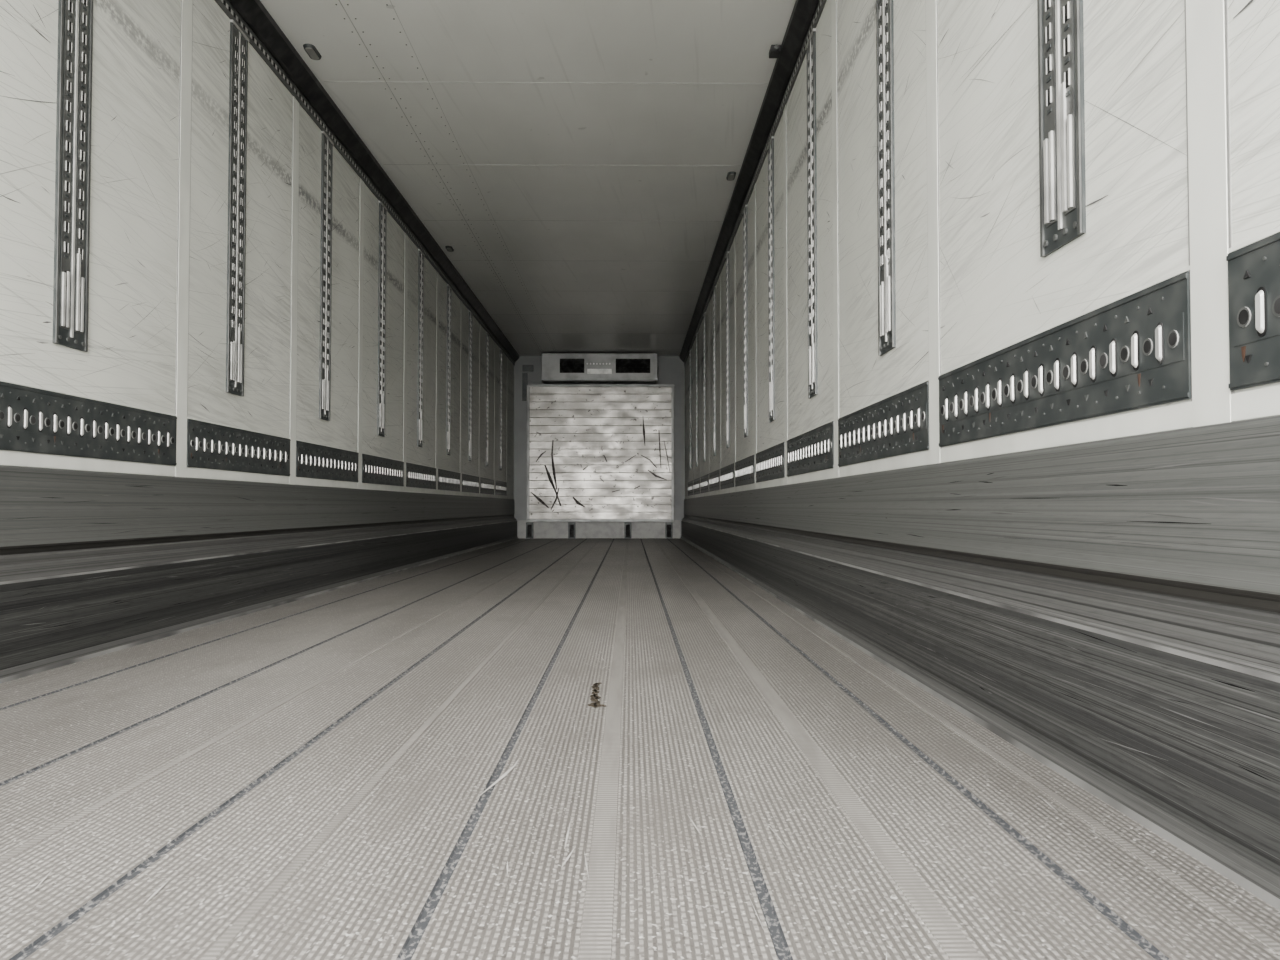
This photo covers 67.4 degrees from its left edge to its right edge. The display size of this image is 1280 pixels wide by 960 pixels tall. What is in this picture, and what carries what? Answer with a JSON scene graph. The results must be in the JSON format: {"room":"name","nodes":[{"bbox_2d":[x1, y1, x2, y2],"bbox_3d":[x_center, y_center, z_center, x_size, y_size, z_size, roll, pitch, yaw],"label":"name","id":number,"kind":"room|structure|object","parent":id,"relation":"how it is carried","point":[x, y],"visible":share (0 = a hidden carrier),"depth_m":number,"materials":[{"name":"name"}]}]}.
{"room":"truck trailer interior","nodes":[
{"label":"truck trailer interior","id":0,"kind":"room"},
{"bbox_2d":[0,0,513,498],"bbox_3d":[-1.774,-0.665,7.113,0.060,2.730,13.380,0,-2,-1],"label":"wall","id":1,"kind":"structure","parent":0,"point":[128,82],"depth_m":3.77,"materials":[{"name":"white plastic"}]},
{"bbox_2d":[53,0,92,351],"bbox_3d":[-1.693,-1.175,2.881,0.014,1.560,0.173,0,-2,-1],"label":"track","id":2,"kind":"object","parent":1,"relation":"attached to","point":[75,17],"visible":1,"depth_m":2.86,"materials":[{"name":"metal"}]},
{"bbox_2d":[0,381,176,465],"bbox_3d":[-1.696,-0.158,2.980,0.012,0.180,1.088,0,-2,-1],"label":"rail","id":3,"kind":"object","parent":1,"relation":"attached to","point":[33,420],"visible":1,"depth_m":2.91,"materials":[{"name":"metal"}]},
{"bbox_2d":[226,19,248,396],"bbox_3d":[-1.705,-1.141,4.069,0.014,1.560,0.173,0,-2,-1],"label":"track","id":4,"kind":"object","parent":1,"relation":"attached to","point":[238,75],"visible":1,"depth_m":4.05,"materials":[{"name":"metal"}]},
{"bbox_2d":[187,419,290,475],"bbox_3d":[-1.708,-0.125,4.160,0.012,0.180,1.088,0,-2,-1],"label":"rail","id":5,"kind":"object","parent":1,"relation":"attached to","point":[209,446],"visible":1,"depth_m":4.05,"materials":[{"name":"metal"}]},
{"bbox_2d":[0,2,483,463],"bbox_3d":[-1.730,-1.022,5.793,0.001,1.664,10.806,0,-2,-1],"label":"scratches","id":6,"kind":"object","parent":1,"relation":"attached to","point":[43,2],"visible":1,"depth_m":3.85,"materials":[{"name":"grey"}]},
{"bbox_2d":[0,0,513,498],"bbox_3d":[-1.743,-0.873,7.120,0.003,1.925,13.380,0,-2,-1],"label":"strips","id":7,"kind":"object","parent":1,"relation":"attached to","point":[186,23],"visible":0.95,"depth_m":3.63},
{"bbox_2d":[0,465,517,683],"bbox_3d":[-1.711,0.369,7.085,0.066,0.560,13.380,0,-2,-1],"label":"baseboard","id":8,"kind":"structure","parent":1,"relation":"attached to","point":[172,539],"depth_m":3.46,"materials":[{"name":"grey metal"}]},
{"bbox_2d":[7,485,437,632],"bbox_3d":[-1.684,0.280,4.488,0.037,0.489,7.416,0,-2,-1],"label":"scrapes","id":9,"kind":"object","parent":8,"relation":"attached to","point":[143,485],"visible":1,"depth_m":3.28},
{"bbox_2d":[319,131,333,420],"bbox_3d":[-1.718,-1.108,5.258,0.014,1.560,0.173,0,-2,-1],"label":"track","id":10,"kind":"object","parent":1,"relation":"attached to","point":[327,144],"visible":1,"depth_m":5.24,"materials":[{"name":"metal"}]},
{"bbox_2d":[296,441,358,481],"bbox_3d":[-1.720,-0.092,5.339,0.012,0.180,1.088,0,-2,-1],"label":"rail","id":11,"kind":"object","parent":1,"relation":"attached to","point":[312,460],"visible":1,"depth_m":5.25,"materials":[{"name":"metal"}]},
{"bbox_2d":[215,0,518,365],"bbox_3d":[-1.706,-1.907,7.149,0.076,0.145,13.380,0,-2,-1],"label":"trim","id":12,"kind":"structure","parent":1,"relation":"attached to","point":[265,36],"depth_m":5.42,"materials":[{"name":"black metal"}]},
{"bbox_2d":[377,201,386,436],"bbox_3d":[-1.730,-1.074,6.446,0.014,1.560,0.173,0,-2,-1],"label":"track","id":13,"kind":"object","parent":1,"relation":"attached to","point":[382,209],"visible":1,"depth_m":6.43,"materials":[{"name":"metal"}]},
{"bbox_2d":[362,454,403,485],"bbox_3d":[-1.733,-0.059,6.518,0.012,0.180,1.088,0,-2,-1],"label":"rail","id":14,"kind":"object","parent":1,"relation":"attached to","point":[375,470],"visible":1,"depth_m":6.45,"materials":[{"name":"metal"}]},
{"bbox_2d":[417,249,424,447],"bbox_3d":[-1.743,-1.041,7.634,0.014,1.560,0.173,0,-2,-1],"label":"track","id":15,"kind":"object","parent":1,"relation":"attached to","point":[421,255],"visible":1,"depth_m":7.62,"materials":[{"name":"metal"}]},
{"bbox_2d":[406,462,435,488],"bbox_3d":[-1.745,-0.026,7.698,0.012,0.180,1.088,0,-2,-1],"label":"rail","id":16,"kind":"object","parent":1,"relation":"attached to","point":[418,476],"visible":1,"depth_m":7.63,"materials":[{"name":"metal"}]},
{"bbox_2d":[446,284,451,455],"bbox_3d":[-1.755,-1.008,8.823,0.014,1.560,0.173,0,-2,-1],"label":"track","id":17,"kind":"object","parent":1,"relation":"attached to","point":[448,382],"visible":1,"depth_m":8.79,"materials":[{"name":"metal"}]},
{"bbox_2d":[438,469,460,490],"bbox_3d":[-1.757,0.007,8.877,0.012,0.180,1.088,0,-2,-1],"label":"rail","id":18,"kind":"object","parent":1,"relation":"attached to","point":[447,480],"visible":1,"depth_m":8.81,"materials":[{"name":"metal"}]},
{"bbox_2d":[468,311,472,461],"bbox_3d":[-1.768,-0.974,10.011,0.014,1.560,0.173,0,-2,-1],"label":"track","id":19,"kind":"object","parent":1,"relation":"attached to","point":[470,312],"visible":1,"depth_m":9.99,"materials":[{"name":"metal"}]},
{"bbox_2d":[462,474,478,492],"bbox_3d":[-1.770,0.041,10.057,0.012,0.180,1.088,0,-2,-1],"label":"rail","id":20,"kind":"object","parent":1,"relation":"attached to","point":[470,483],"visible":1,"depth_m":10.01,"materials":[{"name":"metal"}]},
{"bbox_2d":[485,332,488,465],"bbox_3d":[-1.780,-0.941,11.200,0.014,1.560,0.173,0,-2,-1],"label":"track","id":21,"kind":"object","parent":1,"relation":"attached to","point":[487,333],"visible":1,"depth_m":11.19,"materials":[{"name":"metal"}]},
{"bbox_2d":[480,477,493,494],"bbox_3d":[-1.782,0.074,11.236,0.012,0.180,1.088,0,-2,-1],"label":"rail","id":22,"kind":"object","parent":1,"relation":"attached to","point":[486,485],"visible":1,"depth_m":11.14,"materials":[{"name":"metal"}]},
{"bbox_2d":[499,348,502,469],"bbox_3d":[-1.792,-0.907,12.388,0.014,1.560,0.173,0,-2,-1],"label":"track","id":23,"kind":"object","parent":1,"relation":"attached to","point":[501,350],"visible":1,"depth_m":12.33,"materials":[{"name":"metal"}]},
{"bbox_2d":[495,480,506,495],"bbox_3d":[-1.794,0.107,12.416,0.012,0.180,1.088,0,-2,-1],"label":"rail","id":24,"kind":"object","parent":1,"relation":"attached to","point":[500,487],"visible":1,"depth_m":12.35,"materials":[{"name":"metal"}]},
{"bbox_2d":[260,0,795,355],"bbox_3d":[-0.514,-2.019,7.165,2.460,0.080,13.380,0,-2,-1],"label":"ceiling","id":25,"kind":"structure","parent":0,"point":[624,254],"depth_m":5.59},
{"bbox_2d":[303,44,320,59],"bbox_3d":[-1.568,-2.044,4.593,0.055,0.016,0.150,0,-2,-1],"label":"marker lamp","id":26,"kind":"object","parent":25,"relation":"attached to","point":[310,49],"depth_m":4.57,"materials":[{"name":"grey plastic"}]},
{"bbox_2d":[445,246,453,251],"bbox_3d":[-1.604,-1.945,8.091,0.055,0.016,0.150,0,-2,-1],"label":"marker lamp","id":27,"kind":"object","parent":25,"relation":"attached to","point":[449,248],"depth_m":8.06,"materials":[{"name":"grey plastic"}]},
{"bbox_2d":[726,172,735,180],"bbox_3d":[0.600,-1.995,6.315,0.055,0.016,0.150,0,-2,-1],"label":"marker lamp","id":28,"kind":"object","parent":25,"relation":"attached to","point":[731,175],"depth_m":6.29,"materials":[{"name":"grey plastic"}]},
{"bbox_2d":[769,45,780,57],"bbox_3d":[0.643,-2.038,4.559,0.050,0.030,0.095,0,-2,-1],"label":"bracket","id":29,"kind":"object","parent":25,"relation":"attached to","point":[775,50],"visible":1,"depth_m":4.54,"materials":[{"name":"black metal"}]},
{"bbox_2d":[335,0,745,349],"bbox_3d":[-0.504,-1.979,7.164,2.280,0.002,13.380,0,-2,-1],"label":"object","id":30,"kind":"structure","parent":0,"point":[339,0],"depth_m":6.13,"materials":[{"name":"grey metal"}]},
{"bbox_2d":[514,356,684,538],"bbox_3d":[-0.585,-0.466,13.863,2.580,2.810,0.100,0,-2,-1],"label":"wall","id":31,"kind":"structure","parent":0,"point":[670,369],"depth_m":13.82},
{"bbox_2d":[522,365,532,400],"bbox_3d":[-1.614,-1.397,13.803,0.155,0.514,0.050,0,-2,-1],"label":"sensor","id":32,"kind":"object","parent":31,"relation":"attached to","point":[525,367],"visible":1,"depth_m":13.79,"materials":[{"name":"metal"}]},
{"bbox_2d":[518,520,679,537],"bbox_3d":[-0.584,0.707,13.765,2.320,0.260,0.030,0,-2,-1],"label":"baseboard","id":33,"kind":"structure","parent":31,"relation":"attached to","point":[541,529],"depth_m":13.75,"materials":[{"name":"grey metal"}]},
{"bbox_2d":[541,353,657,383],"bbox_3d":[-0.571,-1.584,13.664,1.647,0.385,0.362,0,-2,-1],"label":"refrigeration evaporator","id":34,"kind":"object","parent":31,"relation":"attached to","point":[557,368],"visible":1,"depth_m":13.49,"materials":[{"name":"metal"}]},
{"bbox_2d":[0,538,1279,959],"bbox_3d":[-0.514,0.674,7.089,2.400,0.051,13.380,0,-2,-1],"label":"floor","id":35,"kind":"structure","parent":0,"point":[942,848],"depth_m":1.48,"materials":[{"name":"metal"}]},
{"bbox_2d":[34,595,1101,959],"bbox_3d":[-0.435,0.531,2.923,2.216,0.001,4.072,0,-2,-1],"label":"debris","id":36,"kind":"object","parent":35,"relation":"on","point":[512,767],"depth_m":1.44,"materials":[{"name":"grey"}]},
{"bbox_2d":[588,683,605,706],"bbox_3d":[-0.099,0.513,2.303,0.044,0.001,0.304,0,-2,-1],"label":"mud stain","id":37,"kind":"object","parent":35,"relation":"on","point":[594,697],"visible":1,"depth_m":2.26,"materials":[{"name":"brown soil"}]},
{"bbox_2d":[526,384,673,538],"bbox_3d":[-0.565,-0.268,13.722,2.111,2.207,0.092,0,-2,-1],"label":"bulkhead","id":38,"kind":"object","parent":35,"relation":"on","point":[595,452],"visible":1,"depth_m":13.71,"materials":[{"name":"wood"}]},
{"bbox_2d":[685,0,1279,496],"bbox_3d":[0.746,-0.665,7.140,0.060,2.730,13.380,0,-2,-1],"label":"wall","id":39,"kind":"structure","parent":0,"point":[1136,236],"depth_m":2.25,"materials":[{"name":"white plastic"}]},
{"bbox_2d":[689,349,690,470],"bbox_3d":[0.653,-0.905,12.463,0.014,1.560,0.173,0,-2,-1],"label":"track","id":40,"kind":"object","parent":39,"relation":"attached to","point":[690,349],"visible":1,"depth_m":12.38,"materials":[{"name":"metal"}]},
{"bbox_2d":[687,481,692,495],"bbox_3d":[0.653,0.110,12.509,0.012,0.180,1.088,0,-2,-1],"label":"rail","id":41,"kind":"object","parent":39,"relation":"attached to","point":[690,484],"visible":1,"depth_m":12.45,"materials":[{"name":"metal"}]},
{"bbox_2d":[695,333,697,466],"bbox_3d":[0.665,-0.939,11.274,0.014,1.560,0.173,0,-2,-1],"label":"track","id":42,"kind":"object","parent":39,"relation":"attached to","point":[696,335],"visible":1,"depth_m":11.21,"materials":[{"name":"metal"}]},
{"bbox_2d":[693,478,699,494],"bbox_3d":[0.666,0.076,11.330,0.012,0.180,1.088,0,-2,-1],"label":"rail","id":43,"kind":"object","parent":39,"relation":"attached to","point":[696,483],"visible":1,"depth_m":11.30,"materials":[{"name":"metal"}]},
{"bbox_2d":[703,312,705,461],"bbox_3d":[0.678,-0.972,10.086,0.014,1.560,0.173,0,-2,-1],"label":"track","id":44,"kind":"object","parent":39,"relation":"attached to","point":[704,314],"visible":1,"depth_m":10.02,"materials":[{"name":"metal"}]},
{"bbox_2d":[700,474,708,492],"bbox_3d":[0.678,0.043,10.150,0.012,0.180,1.088,0,-2,-1],"label":"rail","id":45,"kind":"object","parent":39,"relation":"attached to","point":[704,480],"visible":1,"depth_m":10.11,"materials":[{"name":"metal"}]},
{"bbox_2d":[713,286,715,455],"bbox_3d":[0.690,-1.005,8.898,0.014,1.560,0.173,0,-2,-1],"label":"track","id":46,"kind":"object","parent":39,"relation":"attached to","point":[714,288],"visible":1,"depth_m":8.87,"materials":[{"name":"metal"}]},
{"bbox_2d":[709,469,719,491],"bbox_3d":[0.690,0.010,8.971,0.012,0.180,1.088,0,-2,-1],"label":"rail","id":47,"kind":"object","parent":39,"relation":"attached to","point":[714,477],"visible":1,"depth_m":8.89,"materials":[{"name":"metal"}]},
{"bbox_2d":[720,463,733,488],"bbox_3d":[0.703,-0.023,7.792,0.012,0.180,1.088,0,-2,-1],"label":"rail","id":48,"kind":"object","parent":39,"relation":"attached to","point":[726,473],"visible":1,"depth_m":7.73,"materials":[{"name":"metal"}]},
{"bbox_2d":[725,251,729,447],"bbox_3d":[0.703,-1.039,7.709,0.014,1.560,0.173,0,-2,-1],"label":"track","id":49,"kind":"object","parent":39,"relation":"attached to","point":[727,254],"visible":1,"depth_m":7.68,"materials":[{"name":"metal"}]},
{"bbox_2d":[742,205,747,437],"bbox_3d":[0.715,-1.072,6.521,0.014,1.560,0.173,0,-2,-1],"label":"track","id":50,"kind":"object","parent":39,"relation":"attached to","point":[745,235],"visible":1,"depth_m":6.49,"materials":[{"name":"metal"}]},
{"bbox_2d":[735,455,754,486],"bbox_3d":[0.715,-0.056,6.612,0.012,0.180,1.088,0,-2,-1],"label":"rail","id":51,"kind":"object","parent":39,"relation":"attached to","point":[744,468],"visible":1,"depth_m":6.52,"materials":[{"name":"metal"}]},
{"bbox_2d":[679,0,826,365],"bbox_3d":[0.677,-1.907,7.174,0.076,0.145,13.380,0,-2,-1],"label":"trim","id":52,"kind":"structure","parent":39,"relation":"attached to","point":[805,16],"depth_m":5.44,"materials":[{"name":"black metal"}]},
{"bbox_2d":[756,442,784,482],"bbox_3d":[0.727,-0.089,5.433,0.012,0.180,1.088,0,-2,-1],"label":"rail","id":53,"kind":"object","parent":39,"relation":"attached to","point":[770,462],"visible":1,"depth_m":5.33,"materials":[{"name":"metal"}]},
{"bbox_2d":[767,136,774,421],"bbox_3d":[0.727,-1.106,5.332,0.014,1.560,0.173,0,-2,-1],"label":"track","id":54,"kind":"object","parent":39,"relation":"attached to","point":[771,293],"visible":1,"depth_m":5.30,"materials":[{"name":"metal"}]},
{"bbox_2d":[787,421,833,476],"bbox_3d":[0.740,-0.123,4.253,0.012,0.180,1.088,0,-2,-1],"label":"rail","id":55,"kind":"object","parent":39,"relation":"attached to","point":[813,450],"visible":1,"depth_m":4.13,"materials":[{"name":"metal"}]},
{"bbox_2d":[805,28,817,397],"bbox_3d":[0.740,-1.139,4.144,0.014,1.560,0.173,0,-2,-1],"label":"track","id":56,"kind":"object","parent":39,"relation":"attached to","point":[810,48],"visible":1,"depth_m":4.12,"materials":[{"name":"metal"}]},
{"bbox_2d":[838,381,928,466],"bbox_3d":[0.752,-0.156,3.074,0.012,0.180,1.088,0,-2,-1],"label":"rail","id":57,"kind":"object","parent":39,"relation":"attached to","point":[898,424],"visible":1,"depth_m":2.92,"materials":[{"name":"metal"}]},
{"bbox_2d":[876,0,895,355],"bbox_3d":[0.752,-1.172,2.955,0.014,1.560,0.173,0,-2,-1],"label":"track","id":58,"kind":"object","parent":39,"relation":"attached to","point":[886,285],"visible":1,"depth_m":2.93,"materials":[{"name":"metal"}]},
{"bbox_2d":[680,415,1279,910],"bbox_3d":[0.682,0.370,7.110,0.066,0.560,13.380,0,-2,-1],"label":"baseboard","id":59,"kind":"structure","parent":39,"relation":"attached to","point":[1192,614],"depth_m":1.58,"materials":[{"name":"grey metal"}]},
{"bbox_2d":[724,433,1279,795],"bbox_3d":[0.711,0.277,4.417,0.037,0.495,7.389,0,-2,-1],"label":"scrapes","id":60,"kind":"object","parent":59,"relation":"attached to","point":[1270,433],"visible":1,"depth_m":1.48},
{"bbox_2d":[685,0,1279,498],"bbox_3d":[0.714,-0.872,7.145,0.003,1.925,13.380,0,-2,-1],"label":"strips","id":61,"kind":"object","parent":39,"relation":"attached to","point":[1212,402],"visible":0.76,"depth_m":1.36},
{"bbox_2d":[699,0,1278,460],"bbox_3d":[0.729,-1.022,5.830,0.001,1.662,10.672,0,-2,-1],"label":"scratches","id":62,"kind":"object","parent":39,"relation":"attached to","point":[1250,1],"visible":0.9,"depth_m":2.60,"materials":[{"name":"grey"}]},
{"bbox_2d":[1037,0,1085,256],"bbox_3d":[0.765,-1.206,1.767,0.014,1.560,0.173,0,-2,-1],"label":"track","id":63,"kind":"object","parent":39,"relation":"attached to","point":[1062,185],"visible":1,"depth_m":1.74,"materials":[{"name":"metal"}]},
{"bbox_2d":[938,271,1191,446],"bbox_3d":[0.764,-0.189,1.894,0.012,0.180,1.088,0,-2,-1],"label":"rail","id":64,"kind":"object","parent":39,"relation":"attached to","point":[1132,352],"visible":1,"depth_m":1.66,"materials":[{"name":"metal"}]},
{"bbox_2d":[1226,232,1279,390],"bbox_3d":[0.777,-0.222,0.715,0.012,0.180,1.088,0,-2,-1],"label":"rail","id":65,"kind":"object","parent":39,"relation":"attached to","point":[1253,269],"visible":1,"depth_m":1.21,"materials":[{"name":"metal"}]}
]}

